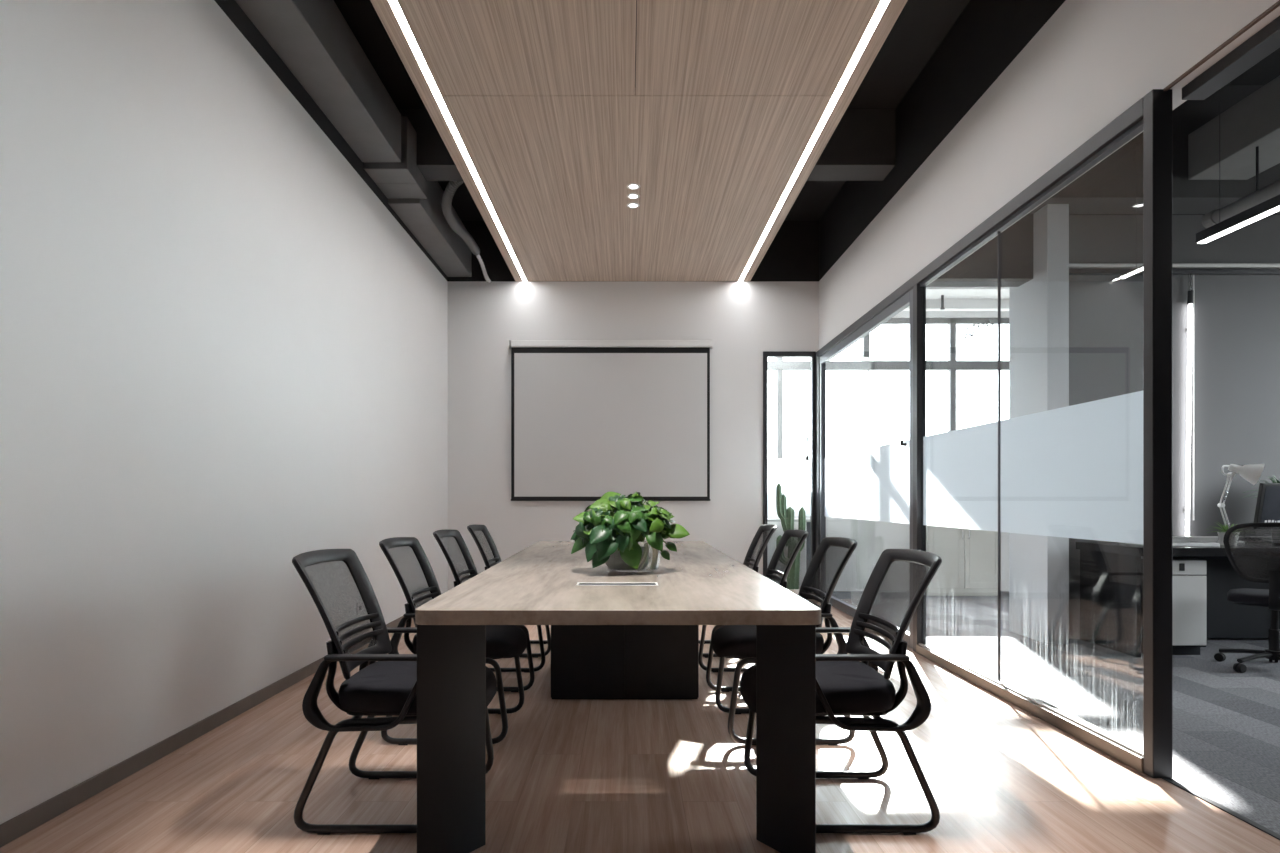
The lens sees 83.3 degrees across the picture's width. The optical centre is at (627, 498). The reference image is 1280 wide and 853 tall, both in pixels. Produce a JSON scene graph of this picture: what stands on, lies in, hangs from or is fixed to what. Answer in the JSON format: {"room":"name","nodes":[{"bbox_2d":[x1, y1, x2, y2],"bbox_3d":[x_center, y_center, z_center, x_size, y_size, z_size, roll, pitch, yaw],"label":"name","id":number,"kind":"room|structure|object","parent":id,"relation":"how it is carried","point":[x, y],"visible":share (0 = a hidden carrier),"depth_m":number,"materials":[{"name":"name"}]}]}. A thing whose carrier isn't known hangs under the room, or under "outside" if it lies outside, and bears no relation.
{"room":"conference room","nodes":[
{"label":"conference room","id":0,"kind":"room"},
{"bbox_2d":[0,0,447,823],"bbox_3d":[-1.975,-0.940,3.065,0.150,3.980,9.330,0,0,0],"label":"wall","id":1,"kind":"structure","parent":0,"point":[224,345],"depth_m":3.06,"materials":[{"name":"white paint"}]},
{"bbox_2d":[0,616,412,847],"bbox_3d":[-1.894,1.017,2.990,0.012,0.066,9.180,0,0,0],"label":"baseboard","id":2,"kind":"structure","parent":1,"relation":"attached to","point":[12,829],"depth_m":2.76,"materials":[{"name":"grey wood"}]},
{"bbox_2d":[235,0,471,276],"bbox_3d":[-1.742,-2.542,2.989,0.314,0.415,9.178,0,0,0],"label":"duct","id":3,"kind":"object","parent":1,"relation":"attached to","point":[313,39],"visible":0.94,"depth_m":4.54,"materials":[{"name":"grey metal"}]},
{"bbox_2d":[441,181,491,283],"bbox_3d":[-1.428,-2.421,6.612,0.241,0.360,1.795,0,0,0],"label":"hose","id":4,"kind":"object","parent":3,"relation":"attached to","point":[452,186],"visible":0.88,"depth_m":6.16,"materials":[{"name":"grey paint"}]},
{"bbox_2d":[448,221,818,590],"bbox_3d":[0.130,-0.940,7.655,4.060,3.980,0.150,0,0,0],"label":"wall","id":5,"kind":"structure","parent":0,"point":[778,309],"depth_m":7.58,"materials":[{"name":"white paint"}]},
{"bbox_2d":[508,339,712,500],"bbox_3d":[-0.180,-0.820,7.534,2.136,1.680,0.088,0,0,0],"label":"projection screen","id":6,"kind":"object","parent":5,"relation":"attached to","point":[590,419],"visible":0.97,"depth_m":7.53,"materials":[{"name":"white fabric"}]},
{"bbox_2d":[763,351,815,575],"bbox_3d":[1.696,-0.250,7.587,0.552,2.600,0.106,0,0,0],"label":"window","id":7,"kind":"structure","parent":5,"relation":"in","point":[797,477],"depth_m":7.59,"materials":[{"name":"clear glass"}]},
{"bbox_2d":[0,591,1279,852],"bbox_3d":[2.375,1.125,3.325,8.850,0.150,10.150,0,0,0],"label":"floor","id":8,"kind":"structure","parent":0,"point":[566,775],"depth_m":2.74,"materials":[{"name":"brown wood"}]},
{"bbox_2d":[292,549,496,834],"bbox_3d":[-0.783,0.614,2.485,0.623,0.872,0.532,0,0,0],"label":"chair","id":9,"kind":"object","parent":8,"relation":"on","point":[337,582],"visible":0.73,"depth_m":2.32,"materials":[{"name":"black fabric"}]},
{"bbox_2d":[379,537,526,744],"bbox_3d":[-0.787,0.614,3.300,0.623,0.872,0.532,0,0,1],"label":"chair","id":10,"kind":"object","parent":8,"relation":"on","point":[406,556],"visible":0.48,"depth_m":3.25,"materials":[{"name":"black fabric"}]},
{"bbox_2d":[433,529,544,691],"bbox_3d":[-0.783,0.614,4.150,0.623,0.872,0.532,0,0,1],"label":"chair","id":11,"kind":"object","parent":8,"relation":"on","point":[452,544],"visible":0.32,"depth_m":4.22,"materials":[{"name":"black plastic"}]},
{"bbox_2d":[467,524,550,657],"bbox_3d":[-0.785,0.614,5.000,0.623,0.872,0.532,0,0,0],"label":"chair","id":12,"kind":"object","parent":8,"relation":"on","point":[488,550],"visible":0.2,"depth_m":5.06,"materials":[{"name":"black fabric"}]},
{"bbox_2d":[415,541,820,852],"bbox_3d":[-0.048,0.674,3.538,1.182,0.751,3.184,0,0,0],"label":"conference table","id":13,"kind":"object","parent":8,"relation":"on","point":[615,635],"visible":0.9,"depth_m":2.15,"materials":[{"name":"brown wood"}]},
{"bbox_2d":[570,492,689,571],"bbox_3d":[-0.016,0.133,2.987,0.441,0.328,0.419,0,0,-30],"label":"pothos plant","id":14,"kind":"object","parent":13,"relation":"on","point":[610,533],"visible":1,"depth_m":2.86,"materials":[{"name":"green plant"}]},
{"bbox_2d":[611,550,659,571],"bbox_3d":[0.025,0.235,2.990,0.216,0.122,0.216,0,0,0],"label":"bowl","id":15,"kind":"object","parent":13,"relation":"on","point":[617,563],"depth_m":2.93,"materials":[{"name":"clear glass"}]},
{"bbox_2d":[699,524,776,656],"bbox_3d":[0.705,0.614,5.000,0.623,0.872,0.532,0,0,1],"label":"chair","id":16,"kind":"object","parent":8,"relation":"on","point":[756,549],"visible":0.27,"depth_m":5.10,"materials":[{"name":"black fabric"}]},
{"bbox_2d":[699,530,807,691],"bbox_3d":[0.704,0.614,4.150,0.623,0.872,0.532,0,0,0],"label":"chair","id":17,"kind":"object","parent":8,"relation":"on","point":[790,543],"visible":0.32,"depth_m":4.23,"materials":[{"name":"black fabric"}]},
{"bbox_2d":[712,537,857,744],"bbox_3d":[0.705,0.614,3.300,0.623,0.872,0.532,0,0,0],"label":"chair","id":18,"kind":"object","parent":8,"relation":"on","point":[822,575],"visible":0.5,"depth_m":3.20,"materials":[{"name":"black fabric"}]},
{"bbox_2d":[775,483,805,594],"bbox_3d":[1.634,0.445,7.218,0.298,1.210,0.290,0,0,26],"label":"potted cactus","id":19,"kind":"object","parent":8,"relation":"on","point":[786,516],"visible":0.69,"depth_m":7.18,"materials":[{"name":"green plant"}]},
{"bbox_2d":[740,549,941,834],"bbox_3d":[0.713,0.614,2.485,0.623,0.872,0.532,0,0,0],"label":"chair","id":20,"kind":"object","parent":8,"relation":"on","point":[899,579],"visible":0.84,"depth_m":2.33,"materials":[{"name":"black fabric"}]},
{"bbox_2d":[926,525,997,595],"bbox_3d":[3.640,0.560,7.965,0.800,0.980,0.430,0,0,0],"label":"storage cabinet","id":21,"kind":"object","parent":8,"relation":"on","point":[969,565],"visible":0.48,"depth_m":7.78,"materials":[{"name":"beige laminate"}]},
{"bbox_2d":[1141,556,1206,654],"bbox_3d":[3.675,0.728,5.029,0.380,0.645,0.482,0,0,0],"label":"drawer pedestal","id":22,"kind":"object","parent":8,"relation":"on","point":[1189,578],"visible":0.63,"depth_m":4.79,"materials":[{"name":"white laminate"}]},
{"bbox_2d":[1076,542,1279,656],"bbox_3d":[4.675,0.685,5.055,2.650,0.730,0.670,0,0,0],"label":"office desk","id":23,"kind":"object","parent":8,"relation":"on","point":[1110,572],"visible":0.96,"depth_m":5.18,"materials":[{"name":"black laminate"}]},
{"bbox_2d":[1126,541,1219,545],"bbox_3d":[3.790,0.309,5.020,0.464,0.022,0.260,0,0,0],"label":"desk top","id":24,"kind":"object","parent":23,"relation":"on","point":[1174,543],"visible":0.62,"depth_m":4.89,"materials":[{"name":"grey laminate"}]},
{"bbox_2d":[1172,536,1218,541],"bbox_3d":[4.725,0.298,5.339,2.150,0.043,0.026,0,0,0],"label":"desk top","id":25,"kind":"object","parent":23,"relation":"on","point":[1174,538],"depth_m":5.33,"materials":[{"name":"grey laminate"}]},
{"bbox_2d":[1208,522,1236,544],"bbox_3d":[4.164,0.239,5.008,0.209,0.162,0.243,0,0,-18],"label":"succulent","id":26,"kind":"object","parent":23,"relation":"on","point":[1221,534],"visible":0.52,"depth_m":5.01,"materials":[{"name":"green plant"}]},
{"bbox_2d":[1217,464,1263,542],"bbox_3d":[4.371,0.034,5.141,0.257,0.571,0.158,0,0,36],"label":"desk lamp","id":27,"kind":"object","parent":23,"relation":"on","point":[1251,473],"visible":0.77,"depth_m":5.12,"materials":[{"name":"white plastic"}]},
{"bbox_2d":[1243,475,1279,498],"bbox_3d":[4.754,0.064,5.217,0.600,0.512,0.237,0,0,0],"label":"spider plant","id":28,"kind":"object","parent":23,"relation":"on","point":[1274,477],"visible":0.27,"depth_m":5.25,"materials":[{"name":"green plant"}]},
{"bbox_2d":[1253,483,1279,522],"bbox_3d":[4.640,0.105,4.970,0.600,0.430,0.180,0,0,0],"label":"computer monitor","id":29,"kind":"object","parent":23,"relation":"on","point":[1268,499],"visible":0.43,"depth_m":4.95,"materials":[{"name":"black plastic"}]},
{"bbox_2d":[1162,777,1279,839],"bbox_3d":[2.018,1.048,0.552,0.025,0.004,4.305,0,0,0],"label":"trim","id":30,"kind":"structure","parent":8,"relation":"on","point":[1231,812],"depth_m":2.43,"materials":[{"name":"silver metal"}]},
{"bbox_2d":[1214,522,1279,672],"bbox_3d":[3.986,0.594,4.437,0.586,0.913,0.560,0,0,40],"label":"chair","id":31,"kind":"object","parent":8,"relation":"on","point":[1252,549],"visible":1,"depth_m":4.34,"materials":[{"name":"black plastic"}]},
{"bbox_2d":[788,587,799,594],"bbox_3d":[1.630,0.970,7.220,0.290,0.160,0.290,0,0,0],"label":"pot","id":32,"kind":"object","parent":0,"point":[795,590],"depth_m":7.08,"materials":[{"name":"white ceramic"}]},
{"bbox_2d":[334,0,1279,220],"bbox_3d":[2.375,-3.005,3.325,8.850,0.150,10.150,0,0,0],"label":"ceiling","id":33,"kind":"structure","parent":0,"point":[921,26],"depth_m":4.88,"materials":[{"name":"black paint"}]},
{"bbox_2d":[370,0,907,280],"bbox_3d":[0.051,-2.340,4.238,2.469,0.100,6.676,0,0,0],"label":"ceiling panel","id":34,"kind":"object","parent":33,"relation":"attached to","point":[712,108],"visible":0.91,"depth_m":4.29,"materials":[{"name":"brown wood"}]},
{"bbox_2d":[389,0,526,280],"bbox_3d":[-1.083,-2.320,5.237,0.038,0.051,4.674,0,0,0],"label":"linear light","id":35,"kind":"object","parent":34,"relation":"attached to","point":[394,4],"visible":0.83,"depth_m":4.29,"materials":[{"name":"white plastic"}]},
{"bbox_2d":[627,203,638,207],"bbox_3d":[0.040,-2.287,5.610,0.100,0.005,0.100,0,0,0],"label":"recessed light","id":36,"kind":"object","parent":34,"relation":"attached to","point":[630,205],"visible":1,"depth_m":5.61,"materials":[{"name":"white plastic"}]},
{"bbox_2d":[627,183,639,189],"bbox_3d":[0.040,-2.287,5.270,0.100,0.005,0.100,0,0,0],"label":"recessed light","id":37,"kind":"object","parent":34,"relation":"attached to","point":[633,186],"visible":1,"depth_m":5.27,"materials":[{"name":"white plastic"}]},
{"bbox_2d":[627,193,639,198],"bbox_3d":[0.040,-2.287,5.440,0.100,0.005,0.100,0,0,0],"label":"recessed light","id":38,"kind":"object","parent":34,"relation":"attached to","point":[632,195],"visible":1,"depth_m":5.44,"materials":[{"name":"white plastic"}]},
{"bbox_2d":[739,0,888,280],"bbox_3d":[1.184,-2.320,5.237,0.038,0.051,4.674,0,0,0],"label":"linear light","id":39,"kind":"object","parent":34,"relation":"attached to","point":[883,3],"visible":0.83,"depth_m":4.29,"materials":[{"name":"white plastic"}]},
{"bbox_2d":[398,109,895,180],"bbox_3d":[0.055,-2.720,5.545,3.910,0.420,0.270,0,0,0],"label":"ceiling beam","id":40,"kind":"structure","parent":33,"relation":"attached to","point":[862,147],"depth_m":5.41,"materials":[{"name":"paint"}]},
{"bbox_2d":[1121,136,1142,278],"bbox_3d":[3.600,-2.267,5.015,0.020,1.326,0.470,0,0,0],"label":"pendant light","id":41,"kind":"object","parent":33,"relation":"hanging from","point":[1140,268],"visible":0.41,"depth_m":5.10,"materials":[{"name":"black metal"}]},
{"bbox_2d":[1122,268,1142,278],"bbox_3d":[3.600,-1.607,5.015,0.015,0.005,0.450,0,0,0],"label":"diffuser","id":42,"kind":"object","parent":41,"relation":"attached to","point":[1136,270],"depth_m":5.13,"materials":[{"name":"white plastic"}]},
{"bbox_2d":[1028,85,1279,213],"bbox_3d":[4.380,-2.533,5.250,4.440,0.795,0.300,0,0,0],"label":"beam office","id":43,"kind":"structure","parent":33,"relation":"attached to","point":[1109,187],"depth_m":5.10,"materials":[{"name":"paint"}]},
{"bbox_2d":[1196,89,1279,242],"bbox_3d":[3.600,-2.267,2.765,0.060,1.326,3.530,0,0,0],"label":"pendant light","id":44,"kind":"object","parent":33,"relation":"hanging from","point":[1268,207],"visible":0.92,"depth_m":4.24,"materials":[{"name":"black metal"}]},
{"bbox_2d":[1198,206,1279,242],"bbox_3d":[3.600,-1.607,2.765,0.045,0.005,3.510,0,0,0],"label":"diffuser","id":45,"kind":"object","parent":44,"relation":"attached to","point":[1268,210],"depth_m":4.22,"materials":[{"name":"white plastic"}]},
{"bbox_2d":[767,311,1008,590],"bbox_3d":[3.800,-0.550,8.300,5.600,3.200,0.200,0,0,0],"label":"wall","id":46,"kind":"structure","parent":0,"point":[872,537],"depth_m":8.20,"materials":[{"name":"white paint"}]},
{"bbox_2d":[767,318,1008,458],"bbox_3d":[3.658,-1.210,8.265,5.885,1.720,0.090,0,0,0],"label":"window","id":47,"kind":"structure","parent":46,"relation":"in","point":[779,365],"depth_m":8.23,"materials":[{"name":"white metal"}]},
{"bbox_2d":[963,319,993,338],"bbox_3d":[3.979,-1.933,8.180,0.348,0.232,0.012,0,0,0],"label":"sign","id":48,"kind":"object","parent":46,"relation":"attached to","point":[990,320],"visible":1,"depth_m":8.18,"materials":[{"name":"white"}]},
{"bbox_2d":[926,291,1008,298],"bbox_3d":[3.800,-2.250,7.000,5.600,0.200,2.800,0,0,0],"label":"ceiling light","id":49,"kind":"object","parent":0,"point":[929,294],"depth_m":7.57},
{"bbox_2d":[940,295,944,309],"bbox_3d":[3.320,-2.074,7.600,0.044,0.152,0.044,0,0,0],"label":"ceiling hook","id":50,"kind":"object","parent":49,"relation":"hanging from","point":[942,296],"visible":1,"depth_m":7.59,"materials":[{"name":"grey metal"}]},
{"bbox_2d":[903,287,1008,310],"bbox_3d":[4.400,-2.100,7.525,4.400,0.100,0.650,0,0,0],"label":"beam","id":51,"kind":"structure","parent":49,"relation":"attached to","point":[931,304],"depth_m":7.75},
{"bbox_2d":[1009,204,1068,643],"bbox_3d":[3.112,-0.542,5.470,0.155,3.185,0.520,0,0,0],"label":"column","id":52,"kind":"structure","parent":0,"point":[1039,307],"depth_m":5.27,"materials":[{"name":"paint"}]},
{"bbox_2d":[819,0,1279,349],"bbox_3d":[2.085,-2.236,2.990,0.150,1.389,9.180,0,0,0],"label":"wall","id":53,"kind":"structure","parent":0,"point":[1013,88],"depth_m":3.94,"materials":[{"name":"white paint"}]},
{"bbox_2d":[816,89,1171,777],"bbox_3d":[2.006,-0.245,5.143,0.081,2.591,4.875,0,0,0],"label":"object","id":54,"kind":"structure","parent":53,"relation":"in","point":[1100,470],"depth_m":3.18,"materials":[{"name":"black metal"}]},
{"bbox_2d":[820,289,912,647],"bbox_3d":[1.986,-0.212,6.218,0.083,2.505,2.455,0,0,0],"label":"door","id":55,"kind":"structure","parent":54,"relation":"attached to","point":[874,483],"depth_m":5.98,"materials":[{"name":"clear glass"}]},
{"bbox_2d":[1164,0,1279,90],"bbox_3d":[2.018,-1.536,0.552,0.012,0.009,4.305,0,0,0],"label":"trim","id":56,"kind":"structure","parent":53,"relation":"attached to","point":[1277,4],"depth_m":2.43,"materials":[{"name":"grey metal"}]},
{"bbox_2d":[1182,16,1279,99],"bbox_3d":[2.118,-1.518,0.550,0.085,0.046,4.300,0,0,0],"label":"trim","id":57,"kind":"structure","parent":53,"relation":"attached to","point":[1266,40],"depth_m":2.48,"materials":[{"name":"black metal"}]},
{"bbox_2d":[926,214,1279,638],"bbox_3d":[4.480,-0.940,5.495,4.640,3.980,0.210,0,0,0],"label":"wall","id":58,"kind":"structure","parent":0,"point":[1237,317],"depth_m":5.40,"materials":[{"name":"grey paint"}]},
{"bbox_2d":[1069,264,1279,519],"bbox_3d":[4.875,-0.796,5.377,3.350,1.912,0.044,0,0,0],"label":"conduit","id":59,"kind":"object","parent":58,"relation":"attached to","point":[1194,272],"visible":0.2,"depth_m":5.36,"materials":[{"name":"white plastic"}]},
{"bbox_2d":[1184,273,1193,535],"bbox_3d":[4.183,-0.698,5.373,0.054,1.986,0.052,0,0,0],"label":"tube light","id":60,"kind":"object","parent":58,"relation":"attached to","point":[1190,294],"visible":1,"depth_m":5.36,"materials":[{"name":"white plastic"}]},
{"bbox_2d":[1217,532,1224,544],"bbox_3d":[4.170,0.275,5.000,0.120,0.090,0.120,0,0,0],"label":"pot","id":61,"kind":"object","parent":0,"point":[1220,534],"depth_m":5.00,"materials":[{"name":"white ceramic"}]},
{"bbox_2d":[1202,146,1279,228],"bbox_3d":[4.020,-2.062,1.740,0.110,0.395,6.480,0,0,0],"label":"ceiling pipe","id":62,"kind":"object","parent":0,"point":[1272,190],"visible":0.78,"depth_m":4.64,"materials":[{"name":"grey metal"}]},
{"bbox_3d":[1.455,1.125,8.065,1.110,0.150,0.670,0,0,0],"label":"floor","id":63,"kind":"structure","parent":0,"visible":0},
{"bbox_2d":[767,518,809,570],"bbox_3d":[1.730,0.635,7.980,0.760,0.830,0.300,0,0,0],"label":"console table","id":64,"kind":"object","parent":63,"relation":"on","point":[768,519],"visible":0.06,"depth_m":8.08,"materials":[{"name":"grey laminate"}]},
{"bbox_3d":[2.375,-0.940,-1.675,8.850,3.980,0.150,0,0,0],"label":"wall","id":65,"kind":"structure","parent":0,"visible":0},
{"bbox_2d":[1188,76,1279,179],"bbox_3d":[4.160,-2.410,1.740,0.460,0.360,6.680,0,0,0],"label":"duct","id":66,"kind":"object","parent":65,"relation":"attached to","point":[1254,121],"visible":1,"depth_m":4.73,"materials":[{"name":"grey metal"}]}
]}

